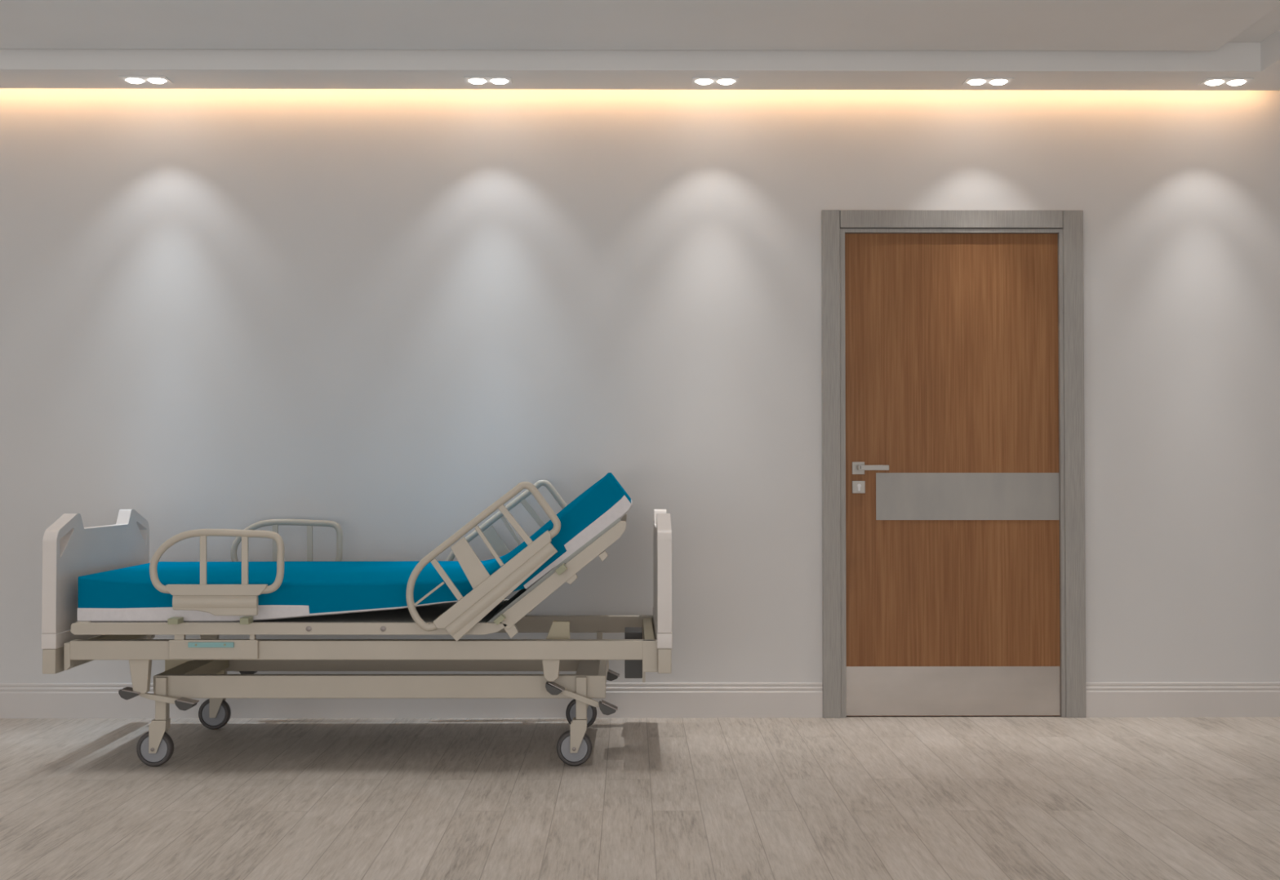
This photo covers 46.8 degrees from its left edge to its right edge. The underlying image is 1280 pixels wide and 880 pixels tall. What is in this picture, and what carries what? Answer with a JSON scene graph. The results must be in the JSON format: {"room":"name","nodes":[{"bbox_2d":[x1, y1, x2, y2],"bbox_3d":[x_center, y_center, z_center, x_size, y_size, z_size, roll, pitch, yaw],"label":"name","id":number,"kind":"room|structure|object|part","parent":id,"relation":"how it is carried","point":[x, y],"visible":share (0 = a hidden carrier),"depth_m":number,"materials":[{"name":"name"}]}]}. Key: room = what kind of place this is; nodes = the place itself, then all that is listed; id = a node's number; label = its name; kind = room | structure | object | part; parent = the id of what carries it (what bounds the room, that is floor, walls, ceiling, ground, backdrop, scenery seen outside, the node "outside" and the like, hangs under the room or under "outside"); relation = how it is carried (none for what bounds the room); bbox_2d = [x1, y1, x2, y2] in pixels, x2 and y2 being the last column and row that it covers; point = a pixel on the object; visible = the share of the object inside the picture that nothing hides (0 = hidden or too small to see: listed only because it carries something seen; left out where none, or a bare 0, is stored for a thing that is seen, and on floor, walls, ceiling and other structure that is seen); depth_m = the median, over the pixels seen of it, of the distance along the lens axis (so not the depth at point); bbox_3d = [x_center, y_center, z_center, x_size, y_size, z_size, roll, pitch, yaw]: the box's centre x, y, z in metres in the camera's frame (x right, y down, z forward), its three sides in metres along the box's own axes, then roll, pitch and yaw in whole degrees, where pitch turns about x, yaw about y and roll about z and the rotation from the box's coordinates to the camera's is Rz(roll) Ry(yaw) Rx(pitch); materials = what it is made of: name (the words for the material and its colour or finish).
{"room":"hospital room","nodes":[
{"label":"hospital room","id":0,"kind":"room"},
{"bbox_2d":[0,88,1279,683],"bbox_3d":[-0.866,-0.205,6.325,7.550,2.750,0.150,0,-1,0],"label":"wall","id":1,"kind":"structure","parent":0,"point":[382,315],"depth_m":6.26,"materials":[{"name":"paint"}]},
{"bbox_2d":[0,682,822,718],"bbox_3d":[-1.936,1.095,6.209,5.410,0.146,0.015,0,-1,0],"label":"baseboard","id":2,"kind":"structure","parent":1,"relation":"attached to","point":[633,700],"depth_m":6.21,"materials":[{"name":"paint"}]},
{"bbox_2d":[0,42,1279,90],"bbox_3d":[-0.864,-1.527,6.030,7.550,0.118,0.295,0,-1,0],"label":"trim","id":3,"kind":"structure","parent":1,"relation":"attached to","point":[187,68],"depth_m":5.90,"materials":[{"name":"paint"}]},
{"bbox_2d":[118,75,173,84],"bbox_3d":[-2.012,-1.462,6.022,0.190,0.012,0.104,0,-1,0],"label":"recessed light","id":4,"kind":"object","parent":3,"relation":"in","point":[131,79],"visible":1,"depth_m":6.00,"materials":[{"name":"paint"}]},
{"bbox_2d":[463,76,512,84],"bbox_3d":[-0.619,-1.462,6.032,0.190,0.012,0.104,0,-1,0],"label":"recessed light","id":5,"kind":"object","parent":3,"relation":"in","point":[473,80],"visible":1,"depth_m":6.01,"materials":[{"name":"paint"}]},
{"bbox_2d":[691,76,739,84],"bbox_3d":[0.307,-1.462,6.037,0.190,0.012,0.104,0,-1,0],"label":"recessed light","id":6,"kind":"object","parent":3,"relation":"in","point":[700,80],"visible":1,"depth_m":6.02,"materials":[{"name":"paint"}]},
{"bbox_2d":[961,77,1013,84],"bbox_3d":[1.421,-1.462,6.045,0.190,0.012,0.104,0,-1,0],"label":"recessed light","id":7,"kind":"object","parent":3,"relation":"in","point":[972,81],"visible":1,"depth_m":6.02,"materials":[{"name":"paint"}]},
{"bbox_2d":[1198,77,1253,85],"bbox_3d":[2.397,-1.462,6.051,0.190,0.012,0.104,0,-1,0],"label":"recessed light","id":8,"kind":"object","parent":3,"relation":"in","point":[1210,82],"visible":1,"depth_m":6.03,"materials":[{"name":"paint"}]},
{"bbox_2d":[821,209,1086,718],"bbox_3d":[1.323,0.098,6.279,1.106,2.142,0.158,0,-1,0],"label":"door","id":9,"kind":"structure","parent":1,"relation":"in","point":[953,581],"depth_m":6.26,"materials":[{"name":"brown wood"}]},
{"bbox_3d":[0.808,0.098,6.254,0.075,2.142,0.042,0,-1,0],"label":"jamb casing","id":10,"kind":"part","parent":9,"relation":"part of","materials":[{"name":"grey metal"}]},
{"bbox_3d":[0.924,0.199,6.253,0.054,0.052,0.009,0,-1,0],"label":"keyhole plate","id":11,"kind":"part","parent":9,"relation":"part of","materials":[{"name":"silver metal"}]},
{"bbox_3d":[0.980,0.117,6.225,0.129,0.022,0.053,0,-1,0],"label":"lever","id":12,"kind":"part","parent":9,"relation":"part of","materials":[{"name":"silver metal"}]},
{"bbox_3d":[1.319,-0.936,6.278,0.944,0.075,0.042,0,-1,0],"label":"head casing","id":13,"kind":"part","parent":9,"relation":"part of","materials":[{"name":"grey metal"}]},
{"bbox_3d":[1.322,1.059,6.242,0.904,0.206,0.002,0,-1,0],"label":"kick plate","id":14,"kind":"part","parent":9,"relation":"part of","materials":[{"name":"metal"}]},
{"bbox_3d":[1.835,0.098,6.260,0.084,2.142,0.042,0,-1,0],"label":"jamb casing","id":15,"kind":"part","parent":9,"relation":"part of","materials":[{"name":"grey metal"}]},
{"bbox_2d":[1085,681,1279,717],"bbox_3d":[2.393,1.095,6.237,1.032,0.146,0.015,0,-1,0],"label":"baseboard","id":16,"kind":"structure","parent":1,"relation":"attached to","point":[1220,699],"depth_m":6.23,"materials":[{"name":"paint"}]},
{"bbox_2d":[0,715,1279,879],"bbox_3d":[-0.776,1.125,1.697,7.670,0.100,9.450,0,-1,0],"label":"floor","id":17,"kind":"structure","parent":0,"point":[850,797],"depth_m":4.60,"materials":[{"name":"grey wood"}]},
{"bbox_2d":[40,480,672,766],"bbox_3d":[-0.978,0.654,5.588,2.173,1.001,1.063,0,-1,0],"label":"hospital bed","id":18,"kind":"object","parent":17,"relation":"on","point":[194,668],"visible":0.86,"depth_m":5.14,"materials":[{"name":"plastic"}]},
{"bbox_2d":[40,629,99,648],"bbox_3d":[-2.038,0.704,5.581,0.052,0.052,0.988,0,-1,0],"label":"frame","id":19,"kind":"object","parent":18,"relation":"attached to","point":[51,638],"depth_m":5.11,"materials":[{"name":"plastic"}]},
{"bbox_3d":[-2.038,0.773,5.579,0.046,0.086,0.980,0,-1,0],"label":"panel","id":20,"kind":"part","parent":18,"relation":"part of","materials":[{"name":"beige metal"}]},
{"bbox_3d":[-2.038,0.473,5.585,0.048,0.407,0.984,0,-1,0],"label":"footboard","id":21,"kind":"part","parent":18,"relation":"part of","materials":[{"name":"plastic"}]},
{"bbox_3d":[-1.768,0.874,5.159,0.063,0.016,0.061,0,-1,0],"label":"foot plate","id":22,"kind":"part","parent":18,"relation":"part of","materials":[{"name":"grey"}]},
{"bbox_3d":[-1.678,0.899,5.166,0.161,0.045,0.018,0,-1,0],"label":"brake lever","id":23,"kind":"part","parent":18,"relation":"part of","materials":[{"name":"beige metal"}]},
{"bbox_3d":[-1.769,0.864,5.687,0.109,0.070,0.030,0,-1,0],"label":"lift arm","id":24,"kind":"part","parent":18,"relation":"part of","materials":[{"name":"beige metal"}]},
{"bbox_3d":[-1.577,0.910,5.160,0.060,0.016,0.061,0,-1,0],"label":"foot plate","id":25,"kind":"part","parent":18,"relation":"part of","materials":[{"name":"grey"}]},
{"bbox_3d":[-1.482,0.708,5.109,0.157,0.018,0.007,0,-1,0],"label":"release handle","id":26,"kind":"part","parent":18,"relation":"part of","materials":[{"name":"teal plastic"}]},
{"bbox_3d":[-1.476,0.725,5.119,0.307,0.066,0.015,0,-1,0],"label":"latch plate","id":27,"kind":"part","parent":18,"relation":"part of","materials":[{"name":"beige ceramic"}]},
{"bbox_3d":[-1.455,0.567,5.067,0.290,0.070,0.014,0,-1,0],"label":"panel","id":28,"kind":"part","parent":18,"relation":"part of","materials":[{"name":"beige plastic"}]},
{"bbox_3d":[-1.451,0.514,5.071,0.343,0.037,0.028,0,-1,0],"label":"panel","id":29,"kind":"part","parent":18,"relation":"part of","materials":[{"name":"beige plastic"}]},
{"bbox_3d":[-1.452,0.417,5.075,0.462,0.224,0.025,0,-1,0],"label":"rail","id":30,"kind":"part","parent":18,"relation":"part of","materials":[{"name":"beige plastic"}]},
{"bbox_3d":[-1.667,0.884,5.862,0.042,0.107,0.020,0,-1,0],"label":"lift arm","id":31,"kind":"part","parent":18,"relation":"part of","materials":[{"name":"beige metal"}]},
{"bbox_3d":[-1.459,0.438,6.105,0.462,0.224,0.025,0,-1,0],"label":"rail","id":32,"kind":"part","parent":18,"relation":"part of","materials":[{"name":"beige metal"}]},
{"bbox_3d":[-1.213,0.654,5.127,1.507,0.041,0.035,0,-1,0],"label":"platform rail","id":33,"kind":"part","parent":18,"relation":"part of","materials":[{"name":"beige metal"}]},
{"bbox_2d":[77,472,632,622],"bbox_3d":[-0.996,0.384,5.594,1.933,0.521,0.876,0,-1,0],"label":"mattress","id":34,"kind":"object","parent":18,"relation":"on","point":[307,588],"visible":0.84,"depth_m":5.16,"materials":[{"name":"blue fabric"}]},
{"bbox_3d":[-0.583,0.423,5.081,0.136,0.181,0.009,0,-1,0],"label":"rail plate","id":35,"kind":"part","parent":18,"relation":"part of","materials":[{"name":"beige plastic"}]},
{"bbox_3d":[-0.538,0.400,5.082,0.532,0.515,0.025,0,-1,0],"label":"rail","id":36,"kind":"part","parent":18,"relation":"part of","materials":[{"name":"beige metal"}]},
{"bbox_3d":[-0.506,0.479,5.078,0.404,0.336,0.028,0,-1,0],"label":"panel","id":37,"kind":"part","parent":18,"relation":"part of","materials":[{"name":"beige plastic"}]},
{"bbox_3d":[-0.590,0.444,6.110,0.136,0.181,0.009,0,-1,0],"label":"rail plate","id":38,"kind":"part","parent":18,"relation":"part of","materials":[{"name":"beige plastic"}]},
{"bbox_3d":[-0.477,0.519,5.074,0.387,0.343,0.014,0,-1,0],"label":"panel","id":39,"kind":"part","parent":18,"relation":"part of","materials":[{"name":"beige plastic"}]},
{"bbox_3d":[-0.545,0.421,6.111,0.532,0.515,0.025,0,-1,0],"label":"rail","id":40,"kind":"part","parent":18,"relation":"part of","materials":[{"name":"beige metal"}]},
{"bbox_3d":[-0.291,0.859,5.169,0.054,0.031,0.061,0,-1,0],"label":"foot plate","id":41,"kind":"part","parent":18,"relation":"part of","materials":[{"name":"grey"}]},
{"bbox_3d":[-0.294,0.684,5.280,0.086,0.074,0.030,0,-1,0],"label":"lift arm","id":42,"kind":"part","parent":18,"relation":"part of","materials":[{"name":"beige metal"}]},
{"bbox_3d":[-0.270,0.468,5.137,0.443,0.374,0.035,0,-1,0],"label":"backrest frame","id":43,"kind":"part","parent":18,"relation":"part of","materials":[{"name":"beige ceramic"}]},
{"bbox_3d":[-0.208,0.904,5.175,0.142,0.060,0.018,0,-1,0],"label":"brake lever","id":44,"kind":"part","parent":18,"relation":"part of","materials":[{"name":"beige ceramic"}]},
{"bbox_3d":[-0.161,0.836,5.876,0.022,0.150,0.015,0,-1,0],"label":"linkage post","id":45,"kind":"part","parent":18,"relation":"part of","materials":[{"name":"beige metal"}]},
{"bbox_3d":[-0.106,0.927,5.169,0.056,0.030,0.061,0,-1,0],"label":"foot plate","id":46,"kind":"part","parent":18,"relation":"part of","materials":[{"name":"grey"}]},
{"bbox_3d":[-0.112,0.944,6.008,0.056,0.030,0.061,0,-1,0],"label":"foot plate","id":47,"kind":"part","parent":18,"relation":"part of","materials":[{"name":"grey"}]},
{"bbox_3d":[-0.276,0.487,6.056,0.443,0.374,0.035,0,-1,0],"label":"backrest frame","id":48,"kind":"part","parent":18,"relation":"part of","materials":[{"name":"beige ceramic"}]},
{"bbox_3d":[0.082,0.474,5.599,0.049,0.407,0.984,0,-1,0],"label":"headboard","id":49,"kind":"part","parent":18,"relation":"part of","materials":[{"name":"plastic"}]},
{"bbox_3d":[0.082,0.773,5.593,0.047,0.086,0.980,0,-1,0],"label":"panel","id":50,"kind":"part","parent":18,"relation":"part of","materials":[{"name":"beige plastic"}]},
{"bbox_2d":[653,608,672,648],"bbox_3d":[0.082,0.704,5.594,0.053,0.052,0.988,0,-1,0],"label":"headboard","id":51,"kind":"object","parent":18,"relation":"attached to","point":[664,635],"depth_m":5.10,"materials":[{"name":"plastic"}]},
{"bbox_2d":[0,0,1279,50],"bbox_3d":[-1.150,-1.656,1.429,6.918,0.050,8.804,0,-1,0],"label":"ceiling","id":52,"kind":"structure","parent":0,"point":[460,24],"depth_m":5.51,"materials":[{"name":"paint"}]},
{"bbox_2d":[1227,4,1279,42],"bbox_3d":[-0.776,-1.725,1.731,7.670,0.100,9.400,0,-1,0],"label":"ceiling","id":53,"kind":"structure","parent":0,"point":[1269,24],"depth_m":5.74,"materials":[{"name":"paint"}]},
{"bbox_2d":[1260,29,1279,71],"bbox_3d":[2.724,-1.621,1.479,0.433,0.118,8.855,0,-1,0],"label":"trim","id":54,"kind":"structure","parent":53,"relation":"attached to","point":[1270,46],"depth_m":5.82,"materials":[{"name":"paint"}]}
]}

